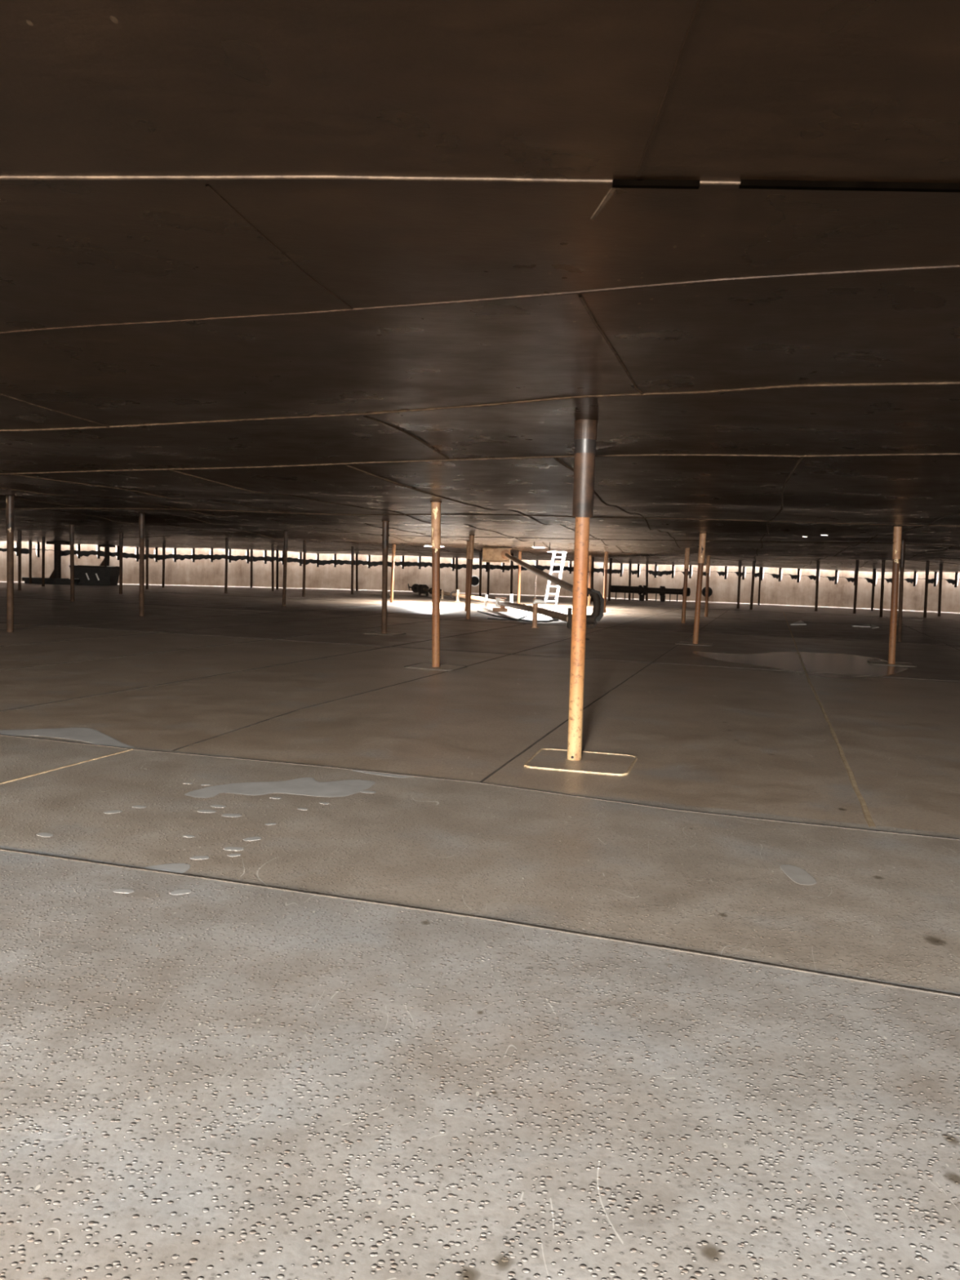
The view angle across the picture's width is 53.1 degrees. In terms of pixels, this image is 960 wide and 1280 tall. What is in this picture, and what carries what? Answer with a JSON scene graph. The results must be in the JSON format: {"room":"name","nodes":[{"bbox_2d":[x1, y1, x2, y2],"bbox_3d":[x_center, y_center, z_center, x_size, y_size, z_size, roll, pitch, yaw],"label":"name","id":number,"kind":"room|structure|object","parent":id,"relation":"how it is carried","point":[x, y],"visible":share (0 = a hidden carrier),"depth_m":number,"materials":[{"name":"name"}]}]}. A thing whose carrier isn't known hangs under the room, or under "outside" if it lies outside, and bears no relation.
{"room":"storage tank interior","nodes":[
{"label":"storage tank interior","id":0,"kind":"room"},
{"bbox_2d":[0,582,959,1279],"bbox_3d":[7.063,0.050,21.410,115.266,0.012,118.444,2,4,0],"label":"floor","id":1,"kind":"structure","parent":0,"point":[480,1014],"depth_m":3.61,"materials":[{"name":"concrete"}]},
{"bbox_2d":[4,494,15,631],"bbox_3d":[-8.371,-1.360,17.117,0.160,2.441,0.160,2,4,0],"label":"support post","id":2,"kind":"object","parent":1,"relation":"on","point":[10,500],"visible":0.96,"depth_m":17.07,"materials":[{"name":"metal"}]},
{"bbox_2d":[17,530,21,590],"bbox_3d":[-17.404,-3.010,36.300,0.134,2.269,0.132,2,4,0],"label":"support post","id":3,"kind":"object","parent":1,"relation":"on","point":[19,531],"visible":0.93,"depth_m":36.26,"materials":[{"name":"metal"}]},
{"bbox_2d":[28,540,31,583],"bbox_3d":[-20.888,-3.615,44.606,0.133,2.004,0.132,2,4,0],"label":"support post","id":4,"kind":"object","parent":1,"relation":"on","point":[29,541],"visible":0.97,"depth_m":44.56,"materials":[{"name":"metal"}]},
{"bbox_2d":[41,537,44,586],"bbox_3d":[-18.913,-3.391,41.600,0.142,2.137,0.132,2,4,0],"label":"support post","id":5,"kind":"object","parent":1,"relation":"on","point":[42,538],"visible":1,"depth_m":41.56,"materials":[{"name":"metal"}]},
{"bbox_2d":[36,832,53,836],"bbox_3d":[-2.204,0.987,4.863,0.096,0.001,0.058,4,5,28],"label":"puddle","id":6,"kind":"object","parent":1,"relation":"on","point":[42,834],"visible":1,"depth_m":4.86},
{"bbox_2d":[22,541,79,585],"bbox_3d":[-20.191,-3.649,45.204,2.500,2.027,0.900,2,4,0],"label":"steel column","id":7,"kind":"structure","parent":1,"relation":"on","point":[55,578],"depth_m":45.00,"materials":[{"name":"black metal"}]},
{"bbox_2d":[0,727,135,748],"bbox_3d":[-3.158,0.750,7.596,1.439,0.001,0.558,3,5,19],"label":"puddle","id":8,"kind":"object","parent":1,"relation":"on","point":[82,734],"visible":1,"depth_m":7.57,"materials":[{"name":"liquid"}]},
{"bbox_2d":[68,524,74,601],"bbox_3d":[-12.326,-2.319,28.988,0.163,2.320,0.160,2,4,0],"label":"support post","id":9,"kind":"object","parent":1,"relation":"on","point":[71,526],"visible":1,"depth_m":28.95,"materials":[{"name":"metal"}]},
{"bbox_2d":[69,564,119,585],"bbox_3d":[-18.542,-3.131,46.326,2.090,0.935,1.270,2,4,0],"label":"hopper","id":10,"kind":"object","parent":1,"relation":"on","point":[87,575],"visible":0.84,"depth_m":45.81,"materials":[{"name":"black metal"}]},
{"bbox_2d":[98,544,115,566],"bbox_3d":[-18.001,-4.070,46.270,0.670,1.031,0.500,2,4,0],"label":"steel column","id":11,"kind":"structure","parent":10,"relation":"on","point":[105,562],"depth_m":46.19,"materials":[{"name":"metal"}]},
{"bbox_2d":[103,810,122,813],"bbox_3d":[-2.042,0.956,5.342,0.098,0.001,0.060,-1,5,-31],"label":"puddle","id":12,"kind":"object","parent":1,"relation":"on","point":[108,811],"visible":1,"depth_m":5.34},
{"bbox_2d":[119,532,123,594],"bbox_3d":[-13.478,-2.905,36.047,0.133,2.355,0.132,2,4,0],"label":"support post","id":13,"kind":"object","parent":1,"relation":"on","point":[121,534],"visible":0.91,"depth_m":36.00,"materials":[{"name":"metal"}]},
{"bbox_2d":[113,888,133,893],"bbox_3d":[-1.515,1.068,4.085,0.089,0.001,0.050,2,4,0],"label":"puddle","id":14,"kind":"object","parent":1,"relation":"on","point":[118,891],"visible":1,"depth_m":4.08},
{"bbox_2d":[137,512,145,616],"bbox_3d":[-8.121,-1.813,23.029,0.160,2.477,0.160,2,4,0],"label":"support post","id":15,"kind":"object","parent":1,"relation":"on","point":[141,515],"visible":0.98,"depth_m":22.99,"materials":[{"name":"metal"}]},
{"bbox_2d":[145,540,148,589],"bbox_3d":[-14.711,-3.323,42.417,0.138,2.156,0.132,2,4,0],"label":"support post","id":16,"kind":"object","parent":1,"relation":"on","point":[146,541],"visible":1,"depth_m":42.36,"materials":[{"name":"metal"}]},
{"bbox_2d":[161,543,165,587],"bbox_3d":[-14.967,-3.514,45.431,0.142,2.069,0.132,2,4,0],"label":"support post","id":17,"kind":"object","parent":1,"relation":"on","point":[163,544],"visible":1,"depth_m":45.38,"materials":[{"name":"metal"}]},
{"bbox_2d":[143,863,190,873],"bbox_3d":[-1.439,1.046,4.410,0.209,0.001,0.137,2,4,0],"label":"puddle","id":18,"kind":"object","parent":1,"relation":"on","point":[175,868],"visible":1,"depth_m":4.41,"materials":[{"name":"liquid"}]},
{"bbox_2d":[169,889,191,894],"bbox_3d":[-1.276,1.075,4.095,0.093,0.001,0.056,-1,5,-30],"label":"puddle","id":19,"kind":"object","parent":1,"relation":"on","point":[180,891],"visible":1,"depth_m":4.09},
{"bbox_2d":[190,856,208,859],"bbox_3d":[-1.335,1.037,4.573,0.090,0.001,0.052,1,4,-17],"label":"puddle","id":20,"kind":"object","parent":1,"relation":"on","point":[193,857],"visible":1,"depth_m":4.57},
{"bbox_2d":[197,809,216,813],"bbox_3d":[-1.542,0.967,5.422,0.108,0.001,0.063,2,4,0],"label":"puddle","id":21,"kind":"object","parent":1,"relation":"on","point":[198,811],"visible":1,"depth_m":5.42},
{"bbox_2d":[224,537,228,593],"bbox_3d":[-10.726,-3.188,40.642,0.141,2.414,0.132,2,4,0],"label":"support post","id":22,"kind":"object","parent":1,"relation":"on","point":[226,539],"visible":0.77,"depth_m":40.60,"materials":[{"name":"metal"}]},
{"bbox_2d":[222,813,241,817],"bbox_3d":[-1.383,0.977,5.352,0.114,0.001,0.064,2,4,0],"label":"puddle","id":23,"kind":"object","parent":1,"relation":"on","point":[224,815],"visible":1,"depth_m":5.35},
{"bbox_2d":[223,846,244,850],"bbox_3d":[-1.214,1.029,4.734,0.101,0.001,0.057,2,4,0],"label":"puddle","id":24,"kind":"object","parent":1,"relation":"on","point":[231,848],"visible":1,"depth_m":4.73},
{"bbox_2d":[250,549,253,587],"bbox_3d":[-11.784,-3.691,49.492,0.135,2.025,0.132,2,4,0],"label":"support post","id":25,"kind":"object","parent":1,"relation":"on","point":[251,550],"visible":0.91,"depth_m":49.43,"materials":[{"name":"metal"}]},
{"bbox_2d":[243,836,261,840],"bbox_3d":[-1.164,1.018,4.912,0.096,0.001,0.060,-1,5,-33],"label":"puddle","id":26,"kind":"object","parent":1,"relation":"on","point":[253,838],"visible":1,"depth_m":4.91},
{"bbox_2d":[271,545,274,591],"bbox_3d":[-9.817,-3.395,45.458,0.160,2.168,0.132,2,4,0],"label":"support post","id":27,"kind":"object","parent":1,"relation":"on","point":[272,546],"visible":1,"depth_m":45.41,"materials":[{"name":"metal"}]},
{"bbox_2d":[275,550,279,589],"bbox_3d":[-10.193,-3.536,48.266,0.140,2.003,0.132,2,4,0],"label":"support post","id":28,"kind":"object","parent":1,"relation":"on","point":[277,551],"visible":0.88,"depth_m":48.22,"materials":[{"name":"metal"}]},
{"bbox_2d":[184,777,375,798],"bbox_3d":[-1.238,0.928,6.066,1.167,0.001,0.554,1,4,-10],"label":"puddle","id":29,"kind":"object","parent":1,"relation":"on","point":[308,786],"visible":1,"depth_m":6.03,"materials":[{"name":"liquid"}]},
{"bbox_2d":[282,529,288,606],"bbox_3d":[-6.160,-2.278,30.390,0.169,2.434,0.160,2,4,0],"label":"support post","id":30,"kind":"object","parent":1,"relation":"on","point":[286,531],"visible":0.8,"depth_m":30.34,"materials":[{"name":"metal"}]},
{"bbox_2d":[302,540,306,596],"bbox_3d":[-7.212,-2.971,39.416,0.160,2.396,0.160,2,4,0],"label":"support post","id":31,"kind":"object","parent":1,"relation":"on","point":[304,541],"visible":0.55,"depth_m":39.37,"materials":[{"name":"metal"}]},
{"bbox_2d":[351,546,354,594],"bbox_3d":[-5.930,-3.231,44.578,0.138,2.226,0.132,2,4,0],"label":"support post","id":32,"kind":"object","parent":1,"relation":"on","point":[352,547],"visible":0.92,"depth_m":44.53,"materials":[{"name":"metal"}]},
{"bbox_2d":[355,553,358,591],"bbox_3d":[-6.523,-3.591,50.790,0.168,1.978,0.132,2,4,0],"label":"support post","id":33,"kind":"object","parent":1,"relation":"on","point":[357,554],"visible":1,"depth_m":50.73,"materials":[{"name":"metal"}]},
{"bbox_2d":[350,769,414,777],"bbox_3d":[-0.672,0.912,6.529,0.480,0.001,0.106,3,4,15],"label":"puddle","id":34,"kind":"object","parent":1,"relation":"on","point":[368,772],"visible":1,"depth_m":6.52,"materials":[{"name":"liquid"}]},
{"bbox_2d":[361,631,405,635],"bbox_3d":[-1.985,-0.137,19.892,0.743,0.016,0.744,3,5,18],"label":"pad","id":35,"kind":"object","parent":1,"relation":"on","point":[379,633],"visible":0.98,"depth_m":19.85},
{"bbox_2d":[381,520,389,633],"bbox_3d":[-1.972,-1.291,19.804,0.172,2.325,0.160,2,4,0],"label":"support post","id":36,"kind":"object","parent":35,"relation":"on","point":[384,535],"visible":1,"depth_m":19.76,"materials":[{"name":"metal"}]},
{"bbox_2d":[390,543,395,602],"bbox_3d":[-3.312,-2.541,36.561,0.184,2.224,0.160,2,4,0],"label":"support post","id":37,"kind":"object","parent":1,"relation":"on","point":[393,548],"visible":0.98,"depth_m":36.51,"materials":[{"name":"metal"}]},
{"bbox_2d":[408,583,429,595],"bbox_3d":[-3.058,-2.488,47.284,0.654,0.529,2.112,1,5,-18],"label":"valve","id":38,"kind":"object","parent":1,"relation":"on","point":[415,588],"visible":0.96,"depth_m":47.12,"materials":[{"name":"metal"}]},
{"bbox_2d":[403,662,466,671],"bbox_3d":[-0.622,0.381,13.588,0.745,0.016,0.744,3,5,18],"label":"pad","id":39,"kind":"object","parent":1,"relation":"on","point":[442,667],"visible":0.99,"depth_m":13.54,"materials":[{"name":"metal"}]},
{"bbox_2d":[430,500,441,666],"bbox_3d":[-0.631,-0.779,13.501,0.204,2.336,0.160,2,4,0],"label":"support post","id":40,"kind":"object","parent":39,"relation":"on","point":[435,504],"visible":1,"depth_m":13.45,"materials":[{"name":"metal"}]},
{"bbox_2d":[455,557,457,591],"bbox_3d":[-1.251,-3.442,51.490,0.180,1.924,0.132,2,4,0],"label":"support post","id":41,"kind":"object","parent":1,"relation":"on","point":[456,558],"visible":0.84,"depth_m":51.44,"materials":[{"name":"metal"}]},
{"bbox_2d":[464,540,469,611],"bbox_3d":[-0.396,-2.082,31.253,0.160,2.291,0.160,2,4,0],"label":"support post","id":42,"kind":"object","parent":1,"relation":"on","point":[468,541],"visible":0.59,"depth_m":31.21,"materials":[{"name":"metal"}]},
{"bbox_2d":[466,534,475,619],"bbox_3d":[-0.263,-1.732,26.425,0.172,2.327,0.160,2,4,0],"label":"support post","id":43,"kind":"object","parent":1,"relation":"on","point":[471,536],"visible":1,"depth_m":26.38,"materials":[{"name":"metal"}]},
{"bbox_2d":[479,551,482,596],"bbox_3d":[0.017,-3.024,44.910,0.157,2.156,0.132,2,4,0],"label":"support post","id":44,"kind":"object","parent":1,"relation":"on","point":[480,553],"visible":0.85,"depth_m":44.85,"materials":[{"name":"metal"}]},
{"bbox_2d":[486,562,489,595],"bbox_3d":[0.440,-3.345,50.701,0.136,1.959,0.132,2,4,0],"label":"support post","id":45,"kind":"object","parent":1,"relation":"on","point":[488,563],"visible":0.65,"depth_m":50.65,"materials":[{"name":"metal"}]},
{"bbox_2d":[423,587,572,622],"bbox_3d":[0.117,-1.318,33.285,1.211,0.499,26.810,1,4,-10],"label":"drain pipe","id":46,"kind":"object","parent":1,"relation":"on","point":[501,604],"visible":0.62,"depth_m":30.35,"materials":[{"name":"metal"}]},
{"bbox_2d":[487,604,528,620],"bbox_3d":[1.173,-0.822,27.971,0.937,0.378,2.773,4,5,24],"label":"cable","id":47,"kind":"object","parent":1,"relation":"on","point":[523,604],"visible":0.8,"depth_m":26.84,"materials":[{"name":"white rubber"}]},
{"bbox_2d":[510,553,513,594],"bbox_3d":[1.531,-3.100,46.485,0.156,2.172,0.132,2,4,0],"label":"support post","id":48,"kind":"object","parent":1,"relation":"on","point":[512,554],"visible":0.78,"depth_m":46.45,"materials":[{"name":"metal"}]},
{"bbox_2d":[477,610,558,622],"bbox_3d":[1.154,-0.723,28.859,1.609,0.046,5.270,0,5,-18],"label":"hose","id":49,"kind":"object","parent":1,"relation":"on","point":[553,620],"visible":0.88,"depth_m":27.12,"materials":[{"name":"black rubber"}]},
{"bbox_2d":[517,551,521,604],"bbox_3d":[1.605,-2.550,39.295,0.135,2.154,0.132,2,4,0],"label":"support post","id":50,"kind":"object","parent":1,"relation":"on","point":[519,552],"visible":0.83,"depth_m":39.26,"materials":[{"name":"metal"}]},
{"bbox_2d":[530,598,538,627],"bbox_3d":[1.353,-0.660,23.573,0.200,0.720,0.200,2,4,0],"label":"post","id":51,"kind":"object","parent":1,"relation":"on","point":[535,606],"visible":1,"depth_m":23.53,"materials":[{"name":"metal"}]},
{"bbox_2d":[533,599,546,604],"bbox_3d":[1.454,-0.928,23.387,0.333,0.125,0.102,1,4,-7],"label":"rag","id":52,"kind":"object","parent":51,"relation":"on","point":[536,601],"visible":1,"depth_m":23.35,"materials":[{"name":"white fabric"}]},
{"bbox_2d":[542,551,565,607],"bbox_3d":[3.006,-2.849,37.271,0.552,3.144,1.457,4,5,30],"label":"ladder","id":53,"kind":"object","parent":1,"relation":"on","point":[553,557],"visible":0.66,"depth_m":37.20,"materials":[{"name":"metal"}]},
{"bbox_2d":[524,748,637,775],"bbox_3d":[0.760,0.907,7.182,0.776,0.016,0.775,3,4,15],"label":"pad","id":54,"kind":"object","parent":1,"relation":"on","point":[555,759],"visible":0.98,"depth_m":7.12,"materials":[{"name":"metal"}]},
{"bbox_2d":[567,419,598,760],"bbox_3d":[0.737,-0.353,7.151,0.171,2.523,0.169,-2,6,-39],"label":"support post","id":55,"kind":"object","parent":54,"relation":"on","point":[584,448],"visible":1,"depth_m":7.09,"materials":[{"name":"metal"}]},
{"bbox_2d":[567,587,604,639],"bbox_3d":[2.200,-0.580,20.017,0.720,1.149,0.320,2,4,0],"label":"pipe swivel","id":56,"kind":"object","parent":1,"relation":"on","point":[597,615],"visible":0.47,"depth_m":19.92,"materials":[{"name":"metal"}]},
{"bbox_2d":[587,555,591,605],"bbox_3d":[4.579,-2.492,40.135,0.144,2.109,0.132,2,4,0],"label":"support post","id":57,"kind":"object","parent":1,"relation":"on","point":[589,556],"visible":0.97,"depth_m":40.07,"materials":[{"name":"metal"}]},
{"bbox_2d":[591,556,594,601],"bbox_3d":[5.338,-2.905,45.657,0.174,2.158,0.132,2,4,0],"label":"support post","id":58,"kind":"object","parent":1,"relation":"on","point":[593,558],"visible":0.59,"depth_m":45.60,"materials":[{"name":"metal"}]},
{"bbox_2d":[603,551,608,613],"bbox_3d":[4.372,-2.028,33.522,0.135,2.159,0.132,2,4,0],"label":"support post","id":59,"kind":"object","parent":1,"relation":"on","point":[606,554],"visible":0.86,"depth_m":33.46,"materials":[{"name":"metal"}]},
{"bbox_2d":[608,558,612,600],"bbox_3d":[6.489,-3.012,47.853,0.134,2.116,0.132,2,4,0],"label":"support post","id":60,"kind":"object","parent":1,"relation":"on","point":[611,559],"visible":0.94,"depth_m":47.82,"materials":[{"name":"metal"}]},
{"bbox_2d":[628,563,631,599],"bbox_3d":[7.782,-3.022,49.895,0.156,1.918,0.132,2,4,0],"label":"support post","id":61,"kind":"object","parent":1,"relation":"on","point":[630,564],"visible":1,"depth_m":49.83,"materials":[{"name":"metal"}]},
{"bbox_2d":[645,564,648,600],"bbox_3d":[8.693,-3.009,50.034,0.193,1.934,0.132,2,4,0],"label":"support post","id":62,"kind":"object","parent":1,"relation":"on","point":[646,565],"visible":0.88,"depth_m":49.98,"materials":[{"name":"metal"}]},
{"bbox_2d":[610,585,690,601],"bbox_3d":[8.800,-2.419,49.736,4.120,0.806,0.510,2,4,-3],"label":"pipe","id":63,"kind":"object","parent":1,"relation":"on","point":[662,591],"visible":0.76,"depth_m":49.59,"materials":[{"name":"metal"}]},
{"bbox_2d":[681,547,689,623],"bbox_3d":[6.021,-1.592,28.125,0.142,2.206,0.132,2,4,0],"label":"support post","id":64,"kind":"object","parent":1,"relation":"on","point":[686,549],"visible":1,"depth_m":28.08,"materials":[{"name":"metal"}]},
{"bbox_2d":[675,641,714,645],"bbox_3d":[4.450,0.079,19.850,0.742,0.016,0.741,3,5,18],"label":"pad","id":65,"kind":"object","parent":1,"relation":"on","point":[678,642],"visible":0.96,"depth_m":19.79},
{"bbox_2d":[692,532,706,644],"bbox_3d":[4.524,-1.063,19.765,0.184,2.305,0.160,2,4,0],"label":"support post","id":66,"kind":"object","parent":65,"relation":"on","point":[702,541],"visible":0.87,"depth_m":19.71,"materials":[{"name":"metal"}]},
{"bbox_2d":[704,555,710,617],"bbox_3d":[7.809,-1.847,33.005,0.144,2.103,0.132,2,4,0],"label":"support post","id":67,"kind":"object","parent":1,"relation":"on","point":[708,557],"visible":1,"depth_m":32.95,"materials":[{"name":"metal"}]},
{"bbox_2d":[737,560,742,608],"bbox_3d":[11.557,-2.466,42.827,0.136,2.113,0.132,2,4,0],"label":"support post","id":68,"kind":"object","parent":1,"relation":"on","point":[740,562],"visible":1,"depth_m":42.78,"materials":[{"name":"metal"}]},
{"bbox_2d":[750,560,755,609],"bbox_3d":[11.881,-2.379,41.810,0.145,2.114,0.132,2,4,0],"label":"support post","id":69,"kind":"object","parent":1,"relation":"on","point":[753,562],"visible":0.91,"depth_m":41.76,"materials":[{"name":"metal"}]},
{"bbox_2d":[757,566,761,604],"bbox_3d":[14.203,-2.741,48.777,0.120,1.946,0.106,2,4,0],"label":"support post","id":70,"kind":"object","parent":1,"relation":"on","point":[760,567],"visible":0.94,"depth_m":48.74,"materials":[{"name":"metal"}]},
{"bbox_2d":[780,864,816,884],"bbox_3d":[1.531,1.129,4.618,0.120,0.001,0.308,2,4,0],"label":"puddle","id":71,"kind":"object","parent":1,"relation":"on","point":[799,876],"visible":1,"depth_m":4.61,"materials":[{"name":"liquid"}]},
{"bbox_2d":[693,651,908,678],"bbox_3d":[5.609,0.389,16.270,3.436,0.001,4.772,2,4,0],"label":"puddle","id":72,"kind":"object","parent":1,"relation":"on","point":[830,663],"visible":0.98,"depth_m":16.23,"materials":[{"name":"liquid"}]},
{"bbox_2d":[814,560,819,611],"bbox_3d":[14.926,-2.385,42.514,0.153,2.221,0.132,2,4,0],"label":"support post","id":73,"kind":"object","parent":1,"relation":"on","point":[817,562],"visible":1,"depth_m":42.47,"materials":[{"name":"metal"}]},
{"bbox_2d":[853,560,859,613],"bbox_3d":[16.079,-2.278,41.055,0.134,2.302,0.132,2,4,0],"label":"support post","id":74,"kind":"object","parent":1,"relation":"on","point":[856,561],"visible":0.93,"depth_m":41.01,"materials":[{"name":"metal"}]},
{"bbox_2d":[871,568,875,610],"bbox_3d":[18.677,-2.402,45.602,0.137,2.040,0.132,2,4,0],"label":"support post","id":75,"kind":"object","parent":1,"relation":"on","point":[873,569],"visible":0.93,"depth_m":45.55,"materials":[{"name":"metal"}]},
{"bbox_2d":[879,560,885,617],"bbox_3d":[15.892,-2.060,37.933,0.162,2.322,0.132,2,4,0],"label":"support post","id":76,"kind":"object","parent":1,"relation":"on","point":[882,573],"visible":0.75,"depth_m":37.89,"materials":[{"name":"metal"}]},
{"bbox_2d":[867,660,916,666],"bbox_3d":[7.111,0.411,16.589,0.741,0.016,0.743,3,5,18],"label":"pad","id":77,"kind":"object","parent":1,"relation":"on","point":[871,662],"visible":0.98,"depth_m":16.55,"materials":[{"name":"metal"}]},
{"bbox_2d":[888,525,902,663],"bbox_3d":[7.115,-0.773,16.501,0.181,2.383,0.160,2,4,0],"label":"support post","id":78,"kind":"object","parent":77,"relation":"on","point":[897,531],"visible":0.88,"depth_m":16.46,"materials":[{"name":"metal"}]},
{"bbox_2d":[897,539,906,641],"bbox_3d":[9.987,-1.168,22.792,0.183,2.421,0.134,2,4,0],"label":"support post","id":79,"kind":"object","parent":1,"relation":"on","point":[903,545],"visible":0.88,"depth_m":22.76,"materials":[{"name":"metal"}]},
{"bbox_2d":[923,560,929,617],"bbox_3d":[18.164,-2.070,39.080,0.161,2.320,0.132,2,4,0],"label":"support post","id":80,"kind":"object","parent":1,"relation":"on","point":[927,562],"visible":0.98,"depth_m":39.04,"materials":[{"name":"metal"}]},
{"bbox_2d":[937,564,942,616],"bbox_3d":[19.675,-2.125,41.058,0.183,2.235,0.132,2,4,0],"label":"support post","id":81,"kind":"object","parent":1,"relation":"on","point":[940,573],"visible":0.91,"depth_m":41.02,"materials":[{"name":"metal"}]},
{"bbox_2d":[0,0,959,572],"bbox_3d":[0.576,-2.292,20.284,74.873,0.641,64.763,2,4,0],"label":"ceiling","id":82,"kind":"structure","parent":0,"point":[325,273],"depth_m":3.22,"materials":[{"name":"metal"}]},
{"bbox_2d":[481,546,511,562],"bbox_3d":[0.616,-3.188,36.008,1.080,0.545,0.966,2,4,0],"label":"box","id":83,"kind":"object","parent":82,"relation":"attached to","point":[490,554],"visible":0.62,"depth_m":35.66,"materials":[{"name":"metal"}]},
{"bbox_2d":[502,551,573,592],"bbox_3d":[1.482,-2.121,27.891,0.258,1.104,15.401,2,4,-4],"label":"drain pipe","id":84,"kind":"object","parent":83,"relation":"attached to","point":[569,587],"visible":0.94,"depth_m":25.11,"materials":[{"name":"metal"}]},
{"bbox_2d":[0,541,959,613],"bbox_3d":[0.562,-1.886,20.314,75.452,3.600,65.325,2,4,0],"label":"shell","id":85,"kind":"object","parent":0,"point":[788,591],"visible":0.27,"depth_m":50.57,"materials":[{"name":"metal"}]},
{"bbox_2d":[471,575,479,586],"bbox_3d":[-0.298,-3.237,52.667,0.618,0.618,0.100,2,4,-1],"label":"manhole cover","id":86,"kind":"object","parent":85,"relation":"attached to","point":[475,580],"visible":0.63,"depth_m":52.67,"materials":[{"name":"black metal"}]},
{"bbox_2d":[0,581,959,613],"bbox_3d":[0.504,-0.109,20.448,75.000,0.034,64.800,2,4,0],"label":"trim","id":87,"kind":"structure","parent":85,"relation":"attached to","point":[0,581],"depth_m":50.60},
{"bbox_2d":[702,586,712,596],"bbox_3d":[12.096,-2.562,51.128,0.558,0.558,0.100,3,4,16],"label":"manhole cover","id":88,"kind":"object","parent":85,"relation":"attached to","point":[710,591],"visible":0.76,"depth_m":51.11,"materials":[{"name":"metal"}]},
{"bbox_2d":[27,541,939,572],"bbox_3d":[0.587,-2.623,20.259,74.320,1.327,64.120,2,4,0],"label":"trim","id":89,"kind":"structure","parent":0,"point":[28,541],"depth_m":49.70,"materials":[{"name":"metal"}]},
{"bbox_2d":[14,541,17,556],"bbox_3d":[-22.105,-4.361,45.740,0.273,0.750,0.095,3,4,18],"label":"hanger","id":90,"kind":"object","parent":89,"relation":"hanging from","point":[16,543],"visible":0.53,"depth_m":45.71,"materials":[{"name":"metal"}]},
{"bbox_2d":[0,547,955,585],"bbox_3d":[0.046,-3.678,48.272,48.601,0.425,8.271,2,4,0],"label":"seal","id":91,"kind":"object","parent":90,"relation":"hanging from","point":[65,553],"visible":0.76,"depth_m":50.65,"materials":[{"name":"black rubber"}]},
{"bbox_2d":[35,542,39,557],"bbox_3d":[-21.340,-4.351,46.235,0.273,0.750,0.095,3,5,19],"label":"hanger","id":92,"kind":"object","parent":89,"relation":"hanging from","point":[37,545],"visible":1,"depth_m":46.22,"materials":[{"name":"metal"}]},
{"bbox_2d":[75,543,79,558],"bbox_3d":[-19.773,-4.372,47.167,0.273,0.750,0.095,4,5,22],"label":"hanger","id":93,"kind":"object","parent":89,"relation":"hanging from","point":[77,548],"visible":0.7,"depth_m":47.12,"materials":[{"name":"metal"}]},
{"bbox_2d":[95,544,100,559],"bbox_3d":[-18.973,-4.392,47.604,0.273,0.750,0.095,4,5,23],"label":"hanger","id":94,"kind":"object","parent":89,"relation":"hanging from","point":[98,548],"visible":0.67,"depth_m":47.59,"materials":[{"name":"metal"}]},
{"bbox_2d":[134,546,138,561],"bbox_3d":[-17.346,-4.321,48.428,0.273,0.750,0.095,4,5,26],"label":"hanger","id":95,"kind":"object","parent":89,"relation":"hanging from","point":[136,551],"visible":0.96,"depth_m":48.38,"materials":[{"name":"metal"}]},
{"bbox_2d":[153,547,157,562],"bbox_3d":[-16.517,-4.331,48.809,0.273,0.750,0.095,4,5,27],"label":"hanger","id":96,"kind":"object","parent":89,"relation":"hanging from","point":[155,553],"visible":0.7,"depth_m":48.76,"materials":[{"name":"metal"}]},
{"bbox_2d":[191,548,195,562],"bbox_3d":[-14.834,-4.379,49.510,0.273,0.750,0.095,4,5,30],"label":"hanger","id":97,"kind":"object","parent":89,"relation":"hanging from","point":[193,552],"visible":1,"depth_m":49.47,"materials":[{"name":"metal"}]},
{"bbox_2d":[688,564,693,578],"bbox_3d":[11.258,-3.641,51.071,0.273,0.750,0.095,-1,5,-37],"label":"hanger","id":98,"kind":"object","parent":89,"relation":"hanging from","point":[691,566],"visible":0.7,"depth_m":51.01,"materials":[{"name":"metal"}]},
{"bbox_2d":[778,568,782,582],"bbox_3d":[15.597,-3.389,49.700,0.273,0.750,0.095,-1,5,-30],"label":"hanger","id":99,"kind":"object","parent":89,"relation":"hanging from","point":[780,571],"visible":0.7,"depth_m":49.65,"materials":[{"name":"metal"}]},
{"bbox_2d":[796,568,800,582],"bbox_3d":[16.444,-3.313,49.370,0.273,0.750,0.095,-1,5,-29],"label":"hanger","id":100,"kind":"object","parent":89,"relation":"hanging from","point":[798,578],"visible":1,"depth_m":49.32,"materials":[{"name":"metal"}]},
{"bbox_2d":[834,569,839,584],"bbox_3d":[18.115,-3.180,48.651,0.273,0.750,0.095,0,5,-27],"label":"hanger","id":101,"kind":"object","parent":89,"relation":"hanging from","point":[837,574],"visible":0.86,"depth_m":48.61,"materials":[{"name":"metal"}]},
{"bbox_2d":[913,571,917,586],"bbox_3d":[21.349,-2.984,46.979,0.273,0.750,0.095,0,5,-21],"label":"hanger","id":102,"kind":"object","parent":89,"relation":"hanging from","point":[915,575],"visible":1,"depth_m":46.95,"materials":[{"name":"metal"}]},
{"bbox_2d":[933,572,938,586],"bbox_3d":[22.132,-2.942,46.513,0.273,0.750,0.095,0,5,-20],"label":"hanger","id":103,"kind":"object","parent":89,"relation":"hanging from","point":[935,575],"visible":1,"depth_m":46.48,"materials":[{"name":"metal"}]},
{"bbox_2d":[954,572,959,587],"bbox_3d":[22.902,-2.883,46.029,0.273,0.750,0.095,0,5,-18],"label":"hanger","id":104,"kind":"object","parent":89,"relation":"hanging from","point":[957,575],"visible":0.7,"depth_m":46.01,"materials":[{"name":"metal"}]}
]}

